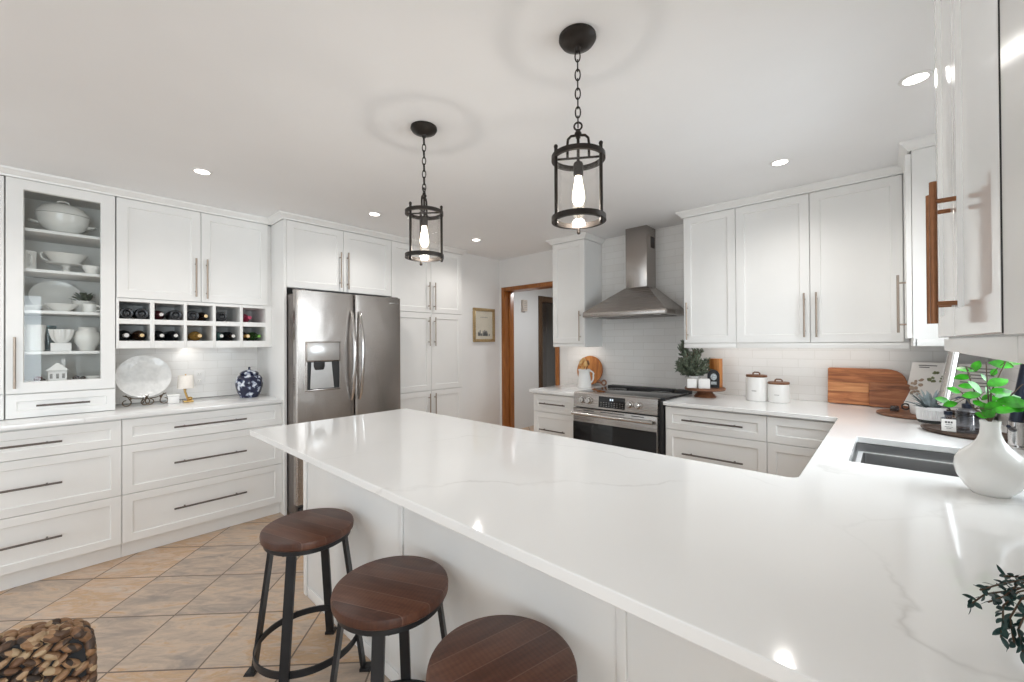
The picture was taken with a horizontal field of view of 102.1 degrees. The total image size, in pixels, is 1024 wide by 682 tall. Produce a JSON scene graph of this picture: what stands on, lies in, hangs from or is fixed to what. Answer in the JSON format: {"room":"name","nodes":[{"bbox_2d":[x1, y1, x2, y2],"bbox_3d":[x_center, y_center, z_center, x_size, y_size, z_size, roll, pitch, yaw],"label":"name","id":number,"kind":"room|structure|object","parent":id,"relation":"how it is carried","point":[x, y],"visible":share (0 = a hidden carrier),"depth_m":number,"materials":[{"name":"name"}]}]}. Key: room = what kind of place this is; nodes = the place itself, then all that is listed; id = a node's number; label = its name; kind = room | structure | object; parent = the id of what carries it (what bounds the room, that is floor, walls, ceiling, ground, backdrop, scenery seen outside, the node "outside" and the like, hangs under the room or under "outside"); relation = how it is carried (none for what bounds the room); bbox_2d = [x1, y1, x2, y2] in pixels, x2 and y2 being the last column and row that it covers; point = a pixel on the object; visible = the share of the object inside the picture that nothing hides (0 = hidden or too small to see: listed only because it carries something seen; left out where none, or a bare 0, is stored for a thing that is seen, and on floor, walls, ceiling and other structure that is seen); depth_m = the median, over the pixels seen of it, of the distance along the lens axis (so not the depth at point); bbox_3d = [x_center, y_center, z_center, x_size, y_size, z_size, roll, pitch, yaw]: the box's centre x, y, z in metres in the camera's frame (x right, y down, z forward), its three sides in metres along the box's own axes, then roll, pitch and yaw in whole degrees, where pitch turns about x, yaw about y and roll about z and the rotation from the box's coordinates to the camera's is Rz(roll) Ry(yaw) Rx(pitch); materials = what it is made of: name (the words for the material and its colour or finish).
{"room":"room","nodes":[
{"label":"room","id":0,"kind":"room"},
{"bbox_2d":[0,426,533,681],"bbox_3d":[0.389,1.386,2.487,9.200,0.060,11.000,-1,0,42],"label":"floor","id":1,"kind":"structure","parent":0,"point":[186,610],"depth_m":2.08,"materials":[{"name":"tile"}]},
{"bbox_2d":[0,617,97,681],"bbox_3d":[-1.139,0.943,0.779,0.476,0.827,0.487,-1,0,42],"label":"dining chair","id":2,"kind":"object","parent":1,"relation":"on","point":[64,649],"visible":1,"depth_m":0.76,"materials":[{"name":"brown wicker"}]},
{"bbox_2d":[0,419,121,590],"bbox_3d":[-2.968,0.933,2.442,0.648,0.884,0.925,-1,0,42],"label":"base cabinet","id":3,"kind":"object","parent":1,"relation":"on","point":[61,485],"visible":0.98,"depth_m":2.40,"materials":[{"name":"white paint"}]},
{"bbox_2d":[0,394,282,430],"bbox_3d":[-2.669,0.475,2.796,0.639,0.029,1.853,-1,0,42],"label":"countertop","id":4,"kind":"structure","parent":3,"relation":"on","point":[135,410],"depth_m":2.76,"materials":[{"name":"white stone"}]},
{"bbox_2d":[5,176,114,419],"bbox_3d":[-2.916,-0.249,2.691,0.427,1.419,0.464,-1,0,42],"label":"china cabinet","id":5,"kind":"object","parent":4,"relation":"on","point":[25,397],"visible":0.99,"depth_m":2.68,"materials":[{"name":"white paint"}]},
{"bbox_2d":[24,250,36,268],"bbox_3d":[-2.991,-0.497,2.546,0.114,0.118,0.087,-1,0,42],"label":"milk jug","id":6,"kind":"object","parent":5,"relation":"on","point":[30,257],"visible":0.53,"depth_m":2.54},
{"bbox_2d":[24,324,46,351],"bbox_3d":[-2.988,-0.018,2.578,0.128,0.165,0.119,-1,0,42],"label":"pitcher","id":7,"kind":"object","parent":5,"relation":"on","point":[34,335],"visible":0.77,"depth_m":2.55,"materials":[{"name":"ceramic"}]},
{"bbox_2d":[29,281,80,310],"bbox_3d":[-3.017,-0.295,2.737,0.050,0.208,0.237,-1,0,42],"label":"oval plate","id":8,"kind":"object","parent":5,"relation":"on","point":[48,291],"visible":0.77,"depth_m":2.73,"materials":[{"name":"ceramic"}]},
{"bbox_2d":[46,359,68,380],"bbox_3d":[-2.883,0.185,2.624,0.100,0.140,0.100,-1,0,42],"label":"house","id":9,"kind":"object","parent":5,"relation":"in","point":[58,371],"visible":0.94,"depth_m":2.60,"materials":[{"name":"white ceramic"}]},
{"bbox_2d":[43,303,78,310],"bbox_3d":[-2.893,-0.212,2.656,0.156,0.050,0.156,-1,0,42],"label":"bowl","id":10,"kind":"object","parent":5,"relation":"on","point":[53,306],"visible":0.84,"depth_m":2.62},
{"bbox_2d":[50,343,71,350],"bbox_3d":[-2.885,0.038,2.646,0.110,0.052,0.090,-1,0,42],"label":"box","id":11,"kind":"object","parent":5,"relation":"on","point":[53,346],"visible":0.93,"depth_m":2.61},
{"bbox_2d":[48,329,73,342],"bbox_3d":[-2.884,-0.031,2.648,0.117,0.085,0.115,-1,0,42],"label":"bowl","id":12,"kind":"object","parent":11,"relation":"on","point":[57,335],"visible":1,"depth_m":2.62,"materials":[{"name":"white ceramic"}]},
{"bbox_2d":[24,350,99,354],"bbox_3d":[-2.937,0.074,2.710,0.349,0.018,0.426,-1,0,42],"label":"shelf","id":13,"kind":"object","parent":5,"relation":"attached to","point":[47,352],"depth_m":2.62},
{"bbox_2d":[24,310,99,317],"bbox_3d":[-2.938,-0.176,2.711,0.349,0.018,0.426,-1,0,42],"label":"shelf","id":14,"kind":"object","parent":5,"relation":"attached to","point":[27,313],"depth_m":2.68,"materials":[{"name":"wood"}]},
{"bbox_2d":[24,268,99,282],"bbox_3d":[-2.940,-0.427,2.712,0.349,0.018,0.426,-1,0,42],"label":"shelf","id":15,"kind":"object","parent":5,"relation":"attached to","point":[40,275],"depth_m":2.69,"materials":[{"name":"wood"}]},
{"bbox_2d":[24,227,99,248],"bbox_3d":[-2.941,-0.671,2.714,0.349,0.018,0.426,-1,0,42],"label":"shelf","id":16,"kind":"object","parent":5,"relation":"attached to","point":[31,235],"depth_m":2.70,"materials":[{"name":"wood"}]},
{"bbox_2d":[39,251,87,271],"bbox_3d":[-2.910,-0.504,2.699,0.191,0.134,0.191,0,0,-3],"label":"dish","id":17,"kind":"object","parent":5,"relation":"on","point":[65,260],"visible":0.77,"depth_m":2.66,"materials":[{"name":"ceramic"}]},
{"bbox_2d":[39,251,87,263],"bbox_3d":[-2.916,-0.535,2.693,0.147,0.074,0.218,-1,0,42],"label":"bowl","id":18,"kind":"object","parent":17,"relation":"on","point":[55,257],"depth_m":2.65,"materials":[{"name":"ceramic"}]},
{"bbox_2d":[68,292,95,311],"bbox_3d":[-2.896,-0.259,2.790,0.139,0.147,0.139,-1,0,42],"label":"potted herb","id":19,"kind":"object","parent":5,"relation":"on","point":[85,299],"visible":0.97,"depth_m":2.76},
{"bbox_2d":[71,300,95,311],"bbox_3d":[-2.893,-0.227,2.796,0.120,0.082,0.120,-1,0,42],"label":"pot","id":20,"kind":"object","parent":19,"relation":"on","point":[79,308],"depth_m":2.75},
{"bbox_2d":[73,327,99,350],"bbox_3d":[-2.832,-0.013,2.757,0.128,0.155,0.128,-1,0,42],"label":"ginger jar","id":21,"kind":"object","parent":5,"relation":"on","point":[85,338],"visible":0.97,"depth_m":2.72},
{"bbox_2d":[82,265,99,273],"bbox_3d":[-2.762,-0.464,2.723,0.100,0.052,0.100,-1,0,42],"label":"bowl","id":22,"kind":"object","parent":5,"relation":"on","point":[91,269],"visible":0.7,"depth_m":2.69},
{"bbox_3d":[-2.916,-0.687,2.695,0.218,0.012,0.282,-1,0,42],"label":"platter","id":23,"kind":"object","parent":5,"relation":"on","visible":0},
{"bbox_2d":[28,201,95,233],"bbox_3d":[-2.920,-0.804,2.692,0.168,0.218,0.304,-1,0,42],"label":"soup tureen","id":24,"kind":"object","parent":23,"relation":"on","point":[56,216],"visible":0.85,"depth_m":2.64,"materials":[{"name":"ceramic"}]},
{"bbox_2d":[35,211,89,233],"bbox_3d":[-2.920,-0.755,2.692,0.168,0.121,0.246,-1,0,42],"label":"bowl","id":25,"kind":"object","parent":24,"relation":"on","point":[66,221],"depth_m":2.64,"materials":[{"name":"ceramic"}]},
{"bbox_2d":[122,393,167,406],"bbox_3d":[-2.651,0.350,2.984,0.141,0.219,0.250,-1,0,42],"label":"plate stand","id":26,"kind":"object","parent":4,"relation":"on","point":[161,395],"visible":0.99,"depth_m":2.95,"materials":[{"name":"metal"}]},
{"bbox_2d":[115,355,171,396],"bbox_3d":[-2.650,0.254,2.980,0.080,0.298,0.306,-1,0,42],"label":"decorative plate","id":27,"kind":"object","parent":26,"relation":"on","point":[138,376],"visible":0.99,"depth_m":2.98,"materials":[{"name":"ceramic"}]},
{"bbox_2d":[177,374,193,402],"bbox_3d":[-2.463,0.355,3.120,0.104,0.212,0.104,-1,0,42],"label":"table lamp","id":28,"kind":"object","parent":4,"relation":"on","point":[185,382],"visible":1,"depth_m":3.09,"materials":[{"name":"gold metal"}]},
{"bbox_2d":[235,367,262,397],"bbox_3d":[-2.168,0.337,3.413,0.200,0.247,0.200,-1,0,42],"label":"ginger jar","id":29,"kind":"object","parent":4,"relation":"on","point":[249,383],"visible":1,"depth_m":3.35,"materials":[{"name":"blue ceramic"}]},
{"bbox_2d":[121,403,281,556],"bbox_3d":[-2.344,0.933,3.127,0.648,0.884,0.924,-1,0,42],"label":"base cabinet","id":30,"kind":"object","parent":1,"relation":"on","point":[186,475],"visible":0.97,"depth_m":2.87,"materials":[{"name":"white paint"}]},
{"bbox_2d":[243,508,370,681],"bbox_3d":[-0.838,1.057,1.707,0.394,0.604,0.394,-1,0,42],"label":"bar stool","id":31,"kind":"object","parent":1,"relation":"on","point":[310,531],"visible":0.92,"depth_m":1.66,"materials":[{"name":"brown wood"}]},
{"bbox_2d":[257,219,390,515],"bbox_3d":[-1.702,0.208,3.815,0.697,2.335,0.952,-1,0,42],"label":"tall cabinet","id":32,"kind":"object","parent":1,"relation":"on","point":[308,257],"visible":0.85,"depth_m":3.45,"materials":[{"name":"white paint"}]},
{"bbox_2d":[287,289,400,512],"bbox_3d":[-1.600,0.487,3.725,0.927,1.774,0.928,-1,0,42],"label":"refrigerator","id":33,"kind":"object","parent":1,"relation":"on","point":[343,350],"visible":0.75,"depth_m":3.36,"materials":[{"name":"metal"}]},
{"bbox_2d":[330,555,447,681],"bbox_3d":[-0.371,1.052,1.281,0.394,0.604,0.394,-1,0,42],"label":"bar stool","id":34,"kind":"object","parent":1,"relation":"on","point":[378,599],"visible":1,"depth_m":1.23,"materials":[{"name":"wood"}]},
{"bbox_2d":[390,241,461,417],"bbox_3d":[-1.082,0.208,4.495,0.697,2.335,0.883,-1,0,42],"label":"pantry cabinet","id":35,"kind":"object","parent":1,"relation":"on","point":[429,294],"visible":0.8,"depth_m":4.28,"materials":[{"name":"white paint"}]},
{"bbox_2d":[426,615,577,681],"bbox_3d":[-0.021,1.048,0.961,0.394,0.604,0.394,-1,0,42],"label":"bar stool","id":36,"kind":"object","parent":1,"relation":"on","point":[494,648],"visible":1,"depth_m":0.98,"materials":[{"name":"wood"}]},
{"bbox_2d":[303,460,775,681],"bbox_3d":[0.099,0.910,1.541,2.783,0.886,0.629,-1,0,42],"label":"base cabinet","id":37,"kind":"object","parent":1,"relation":"on","point":[607,642],"visible":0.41,"depth_m":1.29,"materials":[{"name":"white paint"}]},
{"bbox_2d":[534,393,575,437],"bbox_3d":[0.598,0.921,3.950,0.465,0.884,0.738,-1,0,42],"label":"base cabinet","id":38,"kind":"object","parent":1,"relation":"on","point":[552,413],"visible":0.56,"depth_m":3.71,"materials":[{"name":"white paint"}]},
{"bbox_2d":[529,383,605,396],"bbox_3d":[0.590,0.463,3.966,0.502,0.029,0.724,-1,0,42],"label":"countertop","id":39,"kind":"structure","parent":38,"relation":"on","point":[566,389],"depth_m":3.83,"materials":[{"name":"white stone"}]},
{"bbox_2d":[577,369,593,387],"bbox_3d":[0.697,0.358,3.957,0.132,0.178,0.157,0,0,-12],"label":"pitcher","id":40,"kind":"object","parent":39,"relation":"on","point":[584,379],"visible":0.98,"depth_m":3.92,"materials":[{"name":"white ceramic"}]},
{"bbox_2d":[577,356,606,385],"bbox_3d":[0.812,0.298,4.201,0.352,0.296,0.060,-1,0,42],"label":"serving board","id":41,"kind":"object","parent":39,"relation":"on","point":[595,365],"visible":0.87,"depth_m":4.17,"materials":[{"name":"brown wood"}]},
{"bbox_2d":[571,384,692,454],"bbox_3d":[1.002,0.886,3.470,0.759,0.944,0.723,-1,0,42],"label":"range","id":42,"kind":"object","parent":1,"relation":"on","point":[625,416],"visible":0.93,"depth_m":3.24,"materials":[{"name":"silver metal"}]},
{"bbox_2d":[581,386,688,400],"bbox_3d":[1.013,0.435,3.486,0.757,0.016,0.484,-1,0,42],"label":"cooktop","id":43,"kind":"object","parent":42,"relation":"in","point":[664,394],"depth_m":3.44,"materials":[{"name":"black glass"}]},
{"bbox_2d":[666,405,767,472],"bbox_3d":[1.584,0.910,3.051,0.641,0.884,0.738,-1,0,42],"label":"base cabinet","id":44,"kind":"object","parent":1,"relation":"on","point":[725,438],"visible":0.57,"depth_m":2.78,"materials":[{"name":"white paint"}]},
{"bbox_2d":[767,415,834,477],"bbox_3d":[1.970,0.906,2.724,0.365,0.884,0.700,-1,0,42],"label":"base cabinet","id":45,"kind":"object","parent":1,"relation":"on","point":[791,442],"visible":0.26,"depth_m":2.51,"materials":[{"name":"white paint"}]},
{"bbox_3d":[1.628,0.901,1.633,0.666,0.886,2.769,-1,0,42],"label":"cabinet","id":46,"kind":"object","parent":1,"relation":"on","visible":0},
{"bbox_2d":[250,393,1023,681],"bbox_3d":[0.740,0.452,2.260,2.816,0.027,3.040,-1,0,42],"label":"countertop","id":47,"kind":"structure","parent":46,"relation":"on","point":[842,569],"depth_m":0.94,"materials":[{"name":"white stone"}]},
{"bbox_2d":[684,386,725,397],"bbox_3d":[1.517,0.401,3.252,0.296,0.074,0.296,-1,0,42],"label":"cake stand","id":48,"kind":"object","parent":47,"relation":"on","point":[701,393],"visible":0.84,"depth_m":3.18,"materials":[{"name":"brown wood"}]},
{"bbox_2d":[674,339,711,386],"bbox_3d":[1.462,0.169,3.324,0.305,0.389,0.293,0,0,24],"label":"fir","id":49,"kind":"object","parent":48,"relation":"on","point":[697,367],"visible":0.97,"depth_m":3.29,"materials":[{"name":"green plant"}]},
{"bbox_2d":[687,376,700,386],"bbox_3d":[1.460,0.322,3.325,0.104,0.085,0.103,-1,0,42],"label":"pot","id":50,"kind":"object","parent":49,"relation":"on","point":[696,377],"depth_m":3.28,"materials":[{"name":"white ceramic"}]},
{"bbox_2d":[698,378,709,388],"bbox_3d":[1.477,0.327,3.184,0.080,0.072,0.080,0,0,19],"label":"block","id":51,"kind":"object","parent":48,"relation":"on","point":[703,383],"visible":1,"depth_m":3.15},
{"bbox_2d":[707,369,719,387],"bbox_3d":[1.566,0.292,3.213,0.086,0.141,0.028,0,0,20],"label":"syrup bottle","id":52,"kind":"object","parent":48,"relation":"on","point":[713,375],"visible":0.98,"depth_m":3.20,"materials":[{"name":"black glass"}]},
{"bbox_2d":[708,358,722,386],"bbox_3d":[1.607,0.250,3.274,0.048,0.225,0.098,0,0,-32],"label":"wooden block","id":53,"kind":"object","parent":48,"relation":"on","point":[715,363],"visible":0.59,"depth_m":3.24,"materials":[{"name":"brown wood"}]},
{"bbox_2d":[746,371,767,401],"bbox_3d":[1.796,0.330,3.038,0.138,0.211,0.139,-1,0,42],"label":"canister","id":54,"kind":"object","parent":47,"relation":"on","point":[756,384],"visible":1,"depth_m":2.98,"materials":[{"name":"white ceramic"}]},
{"bbox_2d":[768,378,789,402],"bbox_3d":[1.899,0.351,2.944,0.134,0.167,0.135,-1,0,42],"label":"canister","id":55,"kind":"object","parent":47,"relation":"on","point":[778,391],"visible":1,"depth_m":2.89,"materials":[{"name":"white ceramic"}]},
{"bbox_2d":[828,367,906,404],"bbox_3d":[2.366,0.306,2.764,0.405,0.244,0.060,-1,0,42],"label":"chopping board","id":56,"kind":"object","parent":47,"relation":"on","point":[845,385],"visible":0.71,"depth_m":2.79,"materials":[{"name":"brown wood"}]},
{"bbox_2d":[869,382,909,408],"bbox_3d":[2.421,0.347,2.649,0.205,0.160,0.042,-1,0,42],"label":"chopping board","id":57,"kind":"object","parent":47,"relation":"on","point":[881,394],"visible":0.8,"depth_m":2.65,"materials":[{"name":"brown wood"}]},
{"bbox_2d":[851,442,958,476],"bbox_3d":[1.532,0.559,1.544,0.447,0.200,0.567,-1,0,42],"label":"sink","id":58,"kind":"object","parent":47,"relation":"in","point":[941,463],"visible":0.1,"depth_m":1.75,"materials":[{"name":"silver metal"}]},
{"bbox_2d":[876,409,956,419],"bbox_3d":[2.303,0.421,2.366,0.330,0.016,0.330,-1,0,42],"label":"round board","id":59,"kind":"object","parent":47,"relation":"on","point":[904,414],"visible":0.56,"depth_m":2.35,"materials":[{"name":"brown wood"}]},
{"bbox_2d":[905,390,960,423],"bbox_3d":[2.135,0.332,2.107,0.223,0.192,0.202,-1,0,42],"label":"ribbed planter","id":60,"kind":"object","parent":47,"relation":"on","point":[929,411],"visible":0.85,"depth_m":2.09,"materials":[{"name":"white ceramic"}]},
{"bbox_2d":[904,362,997,418],"bbox_3d":[2.549,0.278,2.412,0.142,0.293,0.410,0,0,-18],"label":"cookbook","id":61,"kind":"object","parent":47,"relation":"on","point":[924,376],"visible":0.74,"depth_m":2.47,"materials":[{"name":"paper"}]},
{"bbox_2d":[909,378,923,394],"bbox_3d":[2.497,0.282,2.558,0.037,0.104,0.069,0,0,-23],"label":"picture","id":62,"kind":"object","parent":61,"relation":"attached to","point":[916,384],"depth_m":2.56},
{"bbox_2d":[920,424,1006,442],"bbox_3d":[2.074,0.418,1.864,0.226,0.020,0.372,0,0,-10],"label":"tray","id":63,"kind":"object","parent":47,"relation":"on","point":[935,428],"visible":0.53,"depth_m":1.90,"materials":[{"name":"brown wood"}]},
{"bbox_2d":[940,411,955,432],"bbox_3d":[1.996,0.369,1.893,0.048,0.094,0.046,-1,0,42],"label":"lotion bottle","id":64,"kind":"object","parent":63,"relation":"on","point":[945,424],"visible":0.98,"depth_m":1.88,"materials":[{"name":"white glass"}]},
{"bbox_2d":[955,396,980,433],"bbox_3d":[2.076,0.332,1.883,0.084,0.166,0.083,-1,0,42],"label":"soap dispenser","id":65,"kind":"object","parent":63,"relation":"on","point":[966,404],"visible":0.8,"depth_m":1.88,"materials":[{"name":"clear glass"}]},
{"bbox_2d":[955,408,980,433],"bbox_3d":[2.076,0.360,1.882,0.083,0.110,0.083,-1,0,42],"label":"bottle","id":66,"kind":"object","parent":65,"relation":"on","point":[969,432],"depth_m":1.88,"materials":[{"name":"clear glass"}]},
{"bbox_2d":[937,351,1023,449],"bbox_3d":[1.839,0.137,1.623,0.427,0.582,0.081,0,0,-7],"label":"faucet","id":67,"kind":"object","parent":47,"relation":"on","point":[1015,425],"visible":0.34,"depth_m":1.63,"materials":[{"name":"silver metal"}]},
{"bbox_2d":[953,419,1023,498],"bbox_3d":[1.341,0.326,1.159,0.145,0.204,0.145,-1,0,42],"label":"vase","id":68,"kind":"object","parent":47,"relation":"on","point":[988,466],"visible":1,"depth_m":1.13,"materials":[{"name":"white ceramic"}]},
{"bbox_2d":[935,360,1023,421],"bbox_3d":[1.349,0.169,1.188,0.184,0.235,0.163,-1,0,42],"label":"leafy branch","id":69,"kind":"object","parent":68,"relation":"in","point":[1011,402],"visible":0.99,"depth_m":1.17,"materials":[{"name":"green plant"}]},
{"bbox_2d":[962,564,1023,663],"bbox_3d":[0.813,0.345,0.551,0.346,0.166,0.250,-1,0,32],"label":"trailing plant","id":70,"kind":"object","parent":47,"relation":"on","point":[1009,595],"visible":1,"depth_m":0.55,"materials":[{"name":"green plant"}]},
{"bbox_2d":[0,0,935,259],"bbox_3d":[0.375,-1.069,2.501,9.200,0.080,11.000,-1,0,42],"label":"ceiling","id":71,"kind":"structure","parent":0,"point":[309,108],"depth_m":1.77,"materials":[{"name":"paint"}]},
{"bbox_2d":[405,121,443,265],"bbox_3d":[-0.422,-0.701,1.986,0.183,0.650,0.183,-1,0,42],"label":"pendant lantern","id":72,"kind":"object","parent":71,"relation":"hanging from","point":[424,129],"visible":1,"depth_m":1.97,"materials":[{"name":"brown metal"}]},
{"bbox_2d":[551,23,605,234],"bbox_3d":[0.224,-0.708,1.404,0.183,0.650,0.183,-1,0,42],"label":"pendant lantern","id":73,"kind":"object","parent":71,"relation":"hanging from","point":[578,38],"visible":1,"depth_m":1.38,"materials":[{"name":"brown metal"}]},
{"bbox_2d":[573,161,582,176],"bbox_3d":[0.225,-0.582,1.403,0.033,0.046,0.033,-1,0,42],"label":"socket","id":74,"kind":"object","parent":73,"relation":"attached to","point":[578,165],"depth_m":1.39,"materials":[{"name":"brown metal"}]},
{"bbox_2d":[898,70,933,86],"bbox_3d":[1.598,-1.038,1.637,0.104,0.004,0.104,-1,0,42],"label":"recessed light","id":75,"kind":"object","parent":71,"relation":"in","point":[918,77],"visible":1,"depth_m":1.63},
{"bbox_2d":[454,253,499,424],"bbox_3d":[-0.582,0.184,5.205,0.680,2.385,0.815,-1,0,42],"label":"wall","id":76,"kind":"structure","parent":0,"point":[480,275],"depth_m":4.92,"materials":[{"name":"paint"}]},
{"bbox_2d":[0,165,466,254],"bbox_3d":[-1.876,-0.986,3.347,0.312,0.048,3.735,-1,0,42],"label":"trim","id":77,"kind":"structure","parent":76,"relation":"attached to","point":[9,171],"depth_m":3.05,"materials":[{"name":"white paint"}]},
{"bbox_2d":[473,308,494,341],"bbox_3d":[-0.334,-0.190,4.960,0.022,0.403,0.353,-1,0,42],"label":"picture frame","id":78,"kind":"object","parent":76,"relation":"attached to","point":[483,318],"visible":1,"depth_m":4.96,"materials":[{"name":"gold glass"}]},
{"bbox_2d":[478,317,489,335],"bbox_3d":[-0.336,-0.174,4.961,0.001,0.225,0.194,-1,0,42],"label":"print","id":79,"kind":"object","parent":78,"relation":"attached to","point":[483,322],"depth_m":4.96},
{"bbox_2d":[501,281,559,427],"bbox_3d":[0.252,0.353,4.897,0.869,2.033,0.175,-1,0,42],"label":"door frame","id":80,"kind":"structure","parent":76,"relation":"attached to","point":[507,293],"depth_m":5.12,"materials":[{"name":"brown wood"}]},
{"bbox_2d":[514,288,552,428],"bbox_3d":[0.616,0.187,7.127,0.100,2.385,3.640,-1,0,42],"label":"wall","id":81,"kind":"structure","parent":0,"point":[526,353],"depth_m":6.62,"materials":[{"name":"paint"}]},
{"bbox_2d":[538,296,552,387],"bbox_3d":[0.745,0.315,7.253,0.127,2.130,1.000,-1,0,42],"label":"door frame","id":82,"kind":"structure","parent":81,"relation":"attached to","point":[541,299],"depth_m":6.88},
{"bbox_2d":[542,303,546,386],"bbox_3d":[-0.202,0.199,8.307,0.100,2.385,2.800,-1,0,42],"label":"door","id":83,"kind":"structure","parent":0,"point":[543,304],"depth_m":9.26,"materials":[{"name":"grey paint"}]},
{"bbox_2d":[546,303,554,386],"bbox_3d":[2.326,0.182,7.963,4.500,2.385,0.100,-1,0,42],"label":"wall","id":84,"kind":"structure","parent":0,"point":[549,307],"depth_m":9.23,"materials":[{"name":"paint"}]},
{"bbox_3d":[1.817,0.161,3.459,3.140,2.385,0.160,-1,0,42],"label":"wall","id":85,"kind":"structure","parent":0,"visible":0},
{"bbox_2d":[567,224,988,401],"bbox_3d":[1.705,-0.295,3.446,2.998,1.468,0.010,-1,0,42],"label":"backsplash","id":86,"kind":"structure","parent":85,"relation":"attached to","point":[644,352],"depth_m":3.67,"materials":[{"name":"white tile"}]},
{"bbox_2d":[499,250,567,425],"bbox_3d":[0.280,0.177,4.875,1.040,2.385,0.140,-1,0,42],"label":"wall","id":87,"kind":"structure","parent":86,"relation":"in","point":[534,268],"depth_m":4.87,"materials":[{"name":"paint"}]},
{"bbox_2d":[546,232,604,245],"bbox_3d":[0.645,-0.996,4.169,0.468,0.048,0.372,-1,0,42],"label":"trim","id":88,"kind":"structure","parent":86,"relation":"attached to","point":[585,235],"depth_m":4.03,"materials":[{"name":"white paint"}]},
{"bbox_2d":[553,239,601,346],"bbox_3d":[0.645,-0.456,4.163,0.378,1.030,0.357,-1,0,42],"label":"upper cabinet","id":89,"kind":"object","parent":86,"relation":"attached to","point":[577,265],"visible":1,"depth_m":4.06,"materials":[{"name":"white paint"}]},
{"bbox_2d":[583,225,683,318],"bbox_3d":[1.080,-0.620,3.693,0.763,0.811,0.467,-1,0,42],"label":"range hood","id":90,"kind":"object","parent":86,"relation":"attached to","point":[640,298],"visible":0.98,"depth_m":3.67,"materials":[{"name":"silver metal"}]},
{"bbox_2d":[683,208,736,347],"bbox_3d":[1.607,-0.464,3.286,0.377,1.035,0.357,-1,0,42],"label":"upper cabinet","id":91,"kind":"object","parent":86,"relation":"attached to","point":[709,240],"visible":0.98,"depth_m":3.18,"materials":[{"name":"white paint"}]},
{"bbox_2d":[676,133,935,219],"bbox_3d":[1.912,-1.011,2.723,0.410,0.048,1.835,0,0,-32],"label":"trim","id":92,"kind":"structure","parent":86,"relation":"attached to","point":[904,147],"depth_m":2.66,"materials":[{"name":"white paint"}]},
{"bbox_2d":[735,174,908,348],"bbox_3d":[2.087,-0.469,2.848,0.919,1.035,0.357,-1,0,42],"label":"upper cabinet","id":93,"kind":"object","parent":86,"relation":"attached to","point":[819,269],"visible":0.98,"depth_m":2.70,"materials":[{"name":"white paint"}]},
{"bbox_3d":[1.692,0.149,1.096,0.140,2.385,3.500,-1,0,42],"label":"wall","id":94,"kind":"structure","parent":0,"visible":0},
{"bbox_2d":[896,146,948,345],"bbox_3d":[2.312,-0.483,2.199,0.399,1.017,0.371,-1,0,42],"label":"upper cabinet","id":95,"kind":"object","parent":94,"relation":"attached to","point":[920,165],"visible":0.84,"depth_m":2.14,"materials":[{"name":"white paint"}]},
{"bbox_2d":[988,358,1019,424],"bbox_3d":[1.785,0.204,1.308,0.010,0.444,3.039,-1,0,42],"label":"wall","id":96,"kind":"structure","parent":94,"relation":"attached to","point":[1011,374],"depth_m":2.04,"materials":[{"name":"paint"}]},
{"bbox_2d":[925,0,1023,362],"bbox_3d":[0.996,-0.483,0.726,0.377,1.017,0.884,-1,0,42],"label":"upper cabinet","id":97,"kind":"object","parent":96,"relation":"attached to","point":[964,234],"visible":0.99,"depth_m":0.75,"materials":[{"name":"white paint"}]},
{"bbox_2d":[1000,0,1023,363],"bbox_3d":[0.569,-0.484,0.228,0.338,1.017,0.424,-1,0,42],"label":"upper cabinet","id":98,"kind":"object","parent":96,"relation":"attached to","point":[1011,11],"visible":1,"depth_m":0.46,"materials":[{"name":"white paint"}]},
{"bbox_3d":[-3.245,0.186,2.717,0.100,2.385,6.440,-1,0,42],"label":"wall","id":99,"kind":"structure","parent":0,"visible":0},
{"bbox_2d":[0,175,5,419],"bbox_3d":[-3.225,-0.249,2.352,0.427,1.419,0.447,-1,0,42],"label":"upper cabinet","id":100,"kind":"object","parent":99,"relation":"attached to","point":[2,178],"visible":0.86,"depth_m":2.39,"materials":[{"name":"white paint"}]},
{"bbox_2d":[115,347,256,403],"bbox_3d":[-2.594,0.240,3.349,0.010,0.444,0.940,-1,0,42],"label":"wall","id":101,"kind":"structure","parent":99,"relation":"attached to","point":[222,366],"depth_m":3.39,"materials":[{"name":"white tile"}]},
{"bbox_2d":[194,370,204,384],"bbox_3d":[-2.553,0.296,3.379,0.008,0.118,0.075,-1,0,42],"label":"wall socket","id":102,"kind":"object","parent":101,"relation":"attached to","point":[199,375],"visible":0.96,"depth_m":3.38,"materials":[{"name":"white plastic"}]},
{"bbox_2d":[115,197,271,348],"bbox_3d":[-2.443,-0.454,3.211,0.427,1.010,0.937,-1,0,42],"label":"upper cabinet","id":103,"kind":"object","parent":99,"relation":"attached to","point":[167,259],"visible":0.96,"depth_m":3.05,"materials":[{"name":"white paint"}]},
{"bbox_2d":[119,308,133,318],"bbox_3d":[-2.709,-0.187,2.890,0.285,0.075,0.075,-1,0,42],"label":"wine bottle","id":104,"kind":"object","parent":103,"relation":"in","point":[124,313],"visible":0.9,"depth_m":2.80,"materials":[{"name":"black glass"}]},
{"bbox_2d":[130,330,145,340],"bbox_3d":[-2.679,-0.038,2.968,0.342,0.075,0.075,-1,0,42],"label":"wine bottle","id":105,"kind":"object","parent":103,"relation":"in","point":[138,335],"visible":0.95,"depth_m":2.93,"materials":[{"name":"brown glass"}]},
{"bbox_2d":[133,308,148,318],"bbox_3d":[-2.656,-0.187,2.948,0.285,0.075,0.075,-1,0,42],"label":"wine bottle","id":106,"kind":"object","parent":103,"relation":"in","point":[141,313],"visible":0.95,"depth_m":2.86,"materials":[{"name":"black glass"}]},
{"bbox_2d":[165,310,181,319],"bbox_3d":[-2.533,-0.187,3.083,0.285,0.075,0.075,-1,0,42],"label":"wine bottle","id":107,"kind":"object","parent":103,"relation":"in","point":[174,314],"visible":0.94,"depth_m":3.00,"materials":[{"name":"black glass"}]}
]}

